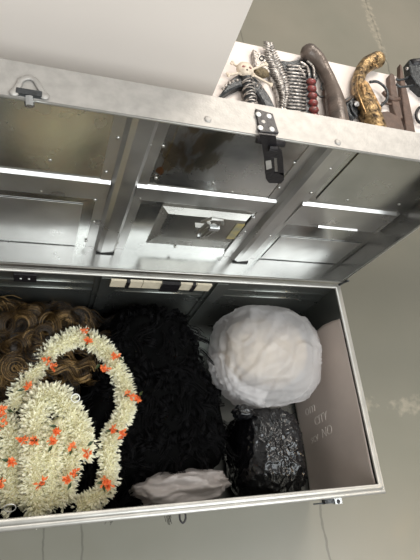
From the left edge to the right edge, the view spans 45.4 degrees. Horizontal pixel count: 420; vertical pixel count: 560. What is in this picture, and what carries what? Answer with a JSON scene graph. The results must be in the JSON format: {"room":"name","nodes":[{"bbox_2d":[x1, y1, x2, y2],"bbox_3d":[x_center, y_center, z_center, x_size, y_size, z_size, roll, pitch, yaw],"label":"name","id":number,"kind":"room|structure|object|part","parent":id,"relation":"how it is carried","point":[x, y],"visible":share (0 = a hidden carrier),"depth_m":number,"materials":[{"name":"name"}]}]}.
{"room":"backstage room","nodes":[
{"label":"backstage room","id":0,"kind":"room"},
{"bbox_2d":[0,0,419,559],"bbox_3d":[0.140,-0.523,1.775,6.400,0.050,6.400,3,64,-19],"label":"floor","id":1,"kind":"structure","parent":0,"point":[381,300],"depth_m":1.40,"materials":[{"name":"grey stone"}]},
{"bbox_2d":[0,0,252,271],"bbox_3d":[-0.526,-0.435,0.776,1.002,1.160,0.412,3,64,-19],"label":"table","id":2,"kind":"object","parent":1,"relation":"on","point":[183,45],"visible":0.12,"depth_m":0.64,"materials":[{"name":"laminate"}]},
{"bbox_2d":[0,58,419,531],"bbox_3d":[-0.026,0.142,0.897,0.814,0.773,0.525,3,64,-19],"label":"trunk","id":3,"kind":"object","parent":1,"relation":"on","point":[97,172],"visible":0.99,"depth_m":0.90,"materials":[{"name":"metal"}]},
{"bbox_3d":[-0.360,-0.008,0.979,0.042,0.030,0.011,3,64,-19],"label":"hinge plate","id":4,"kind":"part","parent":3,"relation":"part of","materials":[{"name":"black paint"}]},
{"bbox_3d":[-0.338,-0.106,0.905,0.197,0.154,0.007,3,64,-19],"label":"plate","id":5,"kind":"part","parent":3,"relation":"part of","materials":[{"name":"metal"}]},
{"bbox_3d":[-0.251,-0.209,0.674,0.203,0.200,0.009,3,64,-19],"label":"plate","id":6,"kind":"part","parent":3,"relation":"part of","materials":[{"name":"grey metal"}]},
{"bbox_2d":[0,295,114,421],"bbox_3d":[-0.364,0.190,1.032,0.425,0.201,0.332,-5,67,-22],"label":"wig","id":7,"kind":"object","parent":3,"relation":"in","point":[24,327],"visible":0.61,"depth_m":1.00,"materials":[{"name":"brown"}]},
{"bbox_2d":[0,303,237,524],"bbox_3d":[-0.182,0.261,1.069,0.581,0.252,0.468,8,62,-16],"label":"wig","id":8,"kind":"object","parent":3,"relation":"in","point":[177,425],"visible":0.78,"depth_m":1.04,"materials":[{"name":"black"}]},
{"bbox_2d":[0,380,97,518],"bbox_3d":[-0.316,0.299,0.899,0.226,0.106,0.248,19,60,-10],"label":"flower garland","id":9,"kind":"object","parent":8,"relation":"on","point":[48,455],"visible":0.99,"depth_m":0.89,"materials":[{"name":"beige plant"}]},
{"bbox_3d":[-0.359,0.246,0.884,0.015,0.012,0.016,43,58,4],"label":"orange flower","id":10,"kind":"part","parent":9,"relation":"part of","materials":[{"name":"orange plant"}]},
{"bbox_3d":[-0.369,0.230,0.891,0.015,0.009,0.018,24,59,-7],"label":"orange flower","id":11,"kind":"part","parent":9,"relation":"part of","materials":[{"name":"orange plant"}]},
{"bbox_3d":[-0.342,0.313,0.861,0.016,0.014,0.017,3,64,-19],"label":"orange flower","id":12,"kind":"part","parent":9,"relation":"part of","materials":[{"name":"orange plant"}]},
{"bbox_3d":[-0.324,0.273,0.857,0.018,0.014,0.012,3,64,-19],"label":"orange flower","id":13,"kind":"part","parent":9,"relation":"part of","materials":[{"name":"orange plant"}]},
{"bbox_3d":[-0.301,0.275,0.864,0.018,0.012,0.016,14,61,-13],"label":"orange flower","id":14,"kind":"part","parent":9,"relation":"part of","materials":[{"name":"orange plant"}]},
{"bbox_3d":[-0.280,0.336,0.844,0.011,0.010,0.018,25,59,-7],"label":"orange flower","id":15,"kind":"part","parent":9,"relation":"part of","materials":[{"name":"orange plant"}]},
{"bbox_3d":[-0.247,0.343,0.864,0.013,0.012,0.018,-23,74,-28],"label":"orange flower","id":16,"kind":"part","parent":9,"relation":"part of","materials":[{"name":"orange plant"}]},
{"bbox_3d":[-0.233,0.336,0.877,0.015,0.013,0.015,-4,66,-22],"label":"orange flower","id":17,"kind":"part","parent":9,"relation":"part of","materials":[{"name":"orange plant"}]},
{"bbox_3d":[-0.219,0.305,0.888,0.015,0.012,0.018,3,64,-19],"label":"orange flower","id":18,"kind":"part","parent":9,"relation":"part of","materials":[{"name":"orange plant"}]},
{"bbox_2d":[2,325,142,511],"bbox_3d":[-0.236,0.250,0.960,0.242,0.076,0.324,-33,79,-30],"label":"flower garland","id":19,"kind":"object","parent":8,"relation":"on","point":[113,365],"visible":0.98,"depth_m":0.96,"materials":[{"name":"beige plant"}]},
{"bbox_3d":[-0.208,0.171,0.977,0.013,0.010,0.018,3,64,-19],"label":"orange flower","id":20,"kind":"part","parent":19,"relation":"part of","materials":[{"name":"orange plant"}]},
{"bbox_3d":[-0.181,0.367,0.897,0.017,0.016,0.019,-35,80,-30],"label":"orange flower","id":21,"kind":"part","parent":19,"relation":"part of","materials":[{"name":"orange plant"}]},
{"bbox_3d":[-0.164,0.290,0.934,0.011,0.010,0.018,35,58,-1],"label":"orange flower","id":22,"kind":"part","parent":19,"relation":"part of","materials":[{"name":"orange plant"}]},
{"bbox_3d":[-0.170,0.008,1.036,0.006,0.030,0.008,3,64,-19],"label":"hinge plate","id":23,"kind":"part","parent":3,"relation":"part of","materials":[{"name":"black paint"}]},
{"bbox_3d":[-0.086,0.014,1.067,0.040,0.036,0.008,3,64,-19],"label":"hinge plate","id":24,"kind":"part","parent":3,"relation":"part of","materials":[{"name":"black paint"}]},
{"bbox_2d":[128,468,231,505],"bbox_3d":[-0.060,0.430,1.032,0.215,0.183,0.080,3,64,-19],"label":"plastic bag","id":25,"kind":"object","parent":3,"relation":"in","point":[195,484],"visible":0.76,"depth_m":0.97,"materials":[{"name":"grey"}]},
{"bbox_3d":[-0.037,0.016,1.081,0.007,0.032,0.008,3,64,-19],"label":"hinge plate","id":26,"kind":"part","parent":3,"relation":"part of","materials":[{"name":"black paint"}]},
{"bbox_3d":[-0.004,-0.126,0.868,0.810,0.456,0.069,3,64,-19],"label":"lid","id":27,"kind":"part","parent":3,"relation":"part of","materials":[{"name":"grey metal"}]},
{"bbox_3d":[0.038,-0.193,0.773,0.200,0.202,0.009,3,64,-19],"label":"plate","id":28,"kind":"part","parent":3,"relation":"part of","materials":[{"name":"grey metal"}]},
{"bbox_2d":[225,404,307,496],"bbox_3d":[0.113,0.397,1.139,0.180,0.208,0.204,3,64,-19],"label":"bundle","id":29,"kind":"object","parent":3,"relation":"in","point":[267,443],"visible":0.88,"depth_m":1.07,"materials":[{"name":"black plastic"}]},
{"bbox_3d":[0.223,-0.065,1.119,0.195,0.104,0.005,3,64,-19],"label":"plate","id":30,"kind":"part","parent":3,"relation":"part of","materials":[{"name":"metal"}]},
{"bbox_2d":[292,319,375,489],"bbox_3d":[0.272,0.303,1.197,0.010,0.262,0.372,3,64,-19],"label":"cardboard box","id":31,"kind":"object","parent":3,"relation":"attached to","point":[325,395],"visible":0.94,"depth_m":1.18,"materials":[{"name":"beige cardboard"}]},
{"bbox_3d":[0.316,-0.180,0.863,0.195,0.194,0.009,3,64,-19],"label":"plate","id":32,"kind":"part","parent":3,"relation":"part of","materials":[{"name":"grey metal"}]},
{"bbox_3d":[0.127,0.184,1.196,0.281,0.226,0.248,3,64,-19],"label":"plastic bag","id":33,"kind":"object","parent":3,"relation":"in","visible":0},
{"bbox_2d":[218,315,307,390],"bbox_3d":[0.127,0.174,1.202,0.222,0.194,0.179,3,64,-19],"label":"cloth bundle","id":34,"kind":"object","parent":33,"relation":"in","point":[258,353],"visible":1,"depth_m":1.13,"materials":[{"name":"white fabric"}]},
{"bbox_2d":[137,41,419,272],"bbox_3d":[0.427,-0.281,1.456,1.235,0.465,0.472,3,64,-19],"label":"table","id":35,"kind":"object","parent":1,"relation":"on","point":[241,52],"depth_m":1.27,"materials":[{"name":"beige"}]},
{"bbox_2d":[219,41,289,108],"bbox_3d":[0.114,-0.442,1.141,0.172,0.038,0.333,34,58,-1],"label":"bundle","id":36,"kind":"object","parent":35,"relation":"on","point":[268,65],"visible":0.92,"depth_m":1.15,"materials":[{"name":"silver metal"}]},
{"bbox_3d":[0.074,-0.413,1.125,0.152,0.016,0.128,3,64,-19],"label":"blade","id":37,"kind":"part","parent":36,"relation":"part of","materials":[{"name":"grey metal"}]},
{"bbox_3d":[0.091,-0.373,1.104,0.028,0.027,0.194,3,64,-19],"label":"handle","id":38,"kind":"part","parent":36,"relation":"part of","materials":[{"name":"silver metal"}]},
{"bbox_3d":[0.120,-0.517,1.196,0.041,0.012,0.069,3,64,-19],"label":"blade","id":39,"kind":"part","parent":36,"relation":"part of","materials":[{"name":"silver metal"}]},
{"bbox_2d":[281,60,318,114],"bbox_3d":[0.215,-0.450,1.191,0.097,0.024,0.233,7,63,-17],"label":"prop","id":40,"kind":"object","parent":35,"relation":"on","point":[300,73],"visible":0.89,"depth_m":1.19,"materials":[{"name":"silver metal"}]},
{"bbox_2d":[300,43,353,119],"bbox_3d":[0.302,-0.402,1.183,0.125,0.052,0.399,3,64,-19],"label":"prop pistol","id":41,"kind":"object","parent":35,"relation":"on","point":[335,106],"visible":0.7,"depth_m":1.21,"materials":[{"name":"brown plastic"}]},
{"bbox_2d":[345,51,388,126],"bbox_3d":[0.394,-0.457,1.244,0.124,0.052,0.353,17,60,-11],"label":"prop pistol","id":42,"kind":"object","parent":35,"relation":"on","point":[364,103],"visible":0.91,"depth_m":1.22,"materials":[{"name":"gold metal"}]},
{"bbox_3d":[0.342,-0.415,1.219,0.036,0.028,0.075,12,61,-14],"label":"lock plate","id":43,"kind":"part","parent":42,"relation":"part of","materials":[{"name":"grey metal"}]},
{"bbox_3d":[0.385,-0.439,1.222,0.039,0.018,0.111,-8,68,-23],"label":"plate","id":44,"kind":"part","parent":42,"relation":"part of","materials":[{"name":"gold metal"}]},
{"bbox_2d":[381,73,403,129],"bbox_3d":[0.453,-0.426,1.270,0.074,0.019,0.293,14,61,-13],"label":"prop pistol","id":45,"kind":"object","parent":35,"relation":"on","point":[393,118],"visible":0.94,"depth_m":1.28,"materials":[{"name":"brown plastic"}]},
{"bbox_3d":[0.476,-0.475,1.306,0.025,0.014,0.169,10,62,-15],"label":"arm","id":46,"kind":"part","parent":45,"relation":"part of","materials":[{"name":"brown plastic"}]},
{"bbox_3d":[0.510,-0.453,1.307,0.030,0.014,0.301,14,61,-13],"label":"wooden blade","id":47,"kind":"part","parent":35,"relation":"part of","materials":[{"name":"brown wood"}]},
{"bbox_2d":[395,58,419,123],"bbox_3d":[0.549,-0.504,1.336,0.125,0.034,0.275,17,60,-11],"label":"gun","id":48,"kind":"object","parent":35,"relation":"on","point":[411,69],"visible":1,"depth_m":1.35,"materials":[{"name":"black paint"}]},
{"bbox_3d":[0.576,-0.557,1.376,0.088,0.026,0.137,18,60,-11],"label":"frame","id":49,"kind":"part","parent":48,"relation":"part of","materials":[{"name":"grey metal"}]}
]}

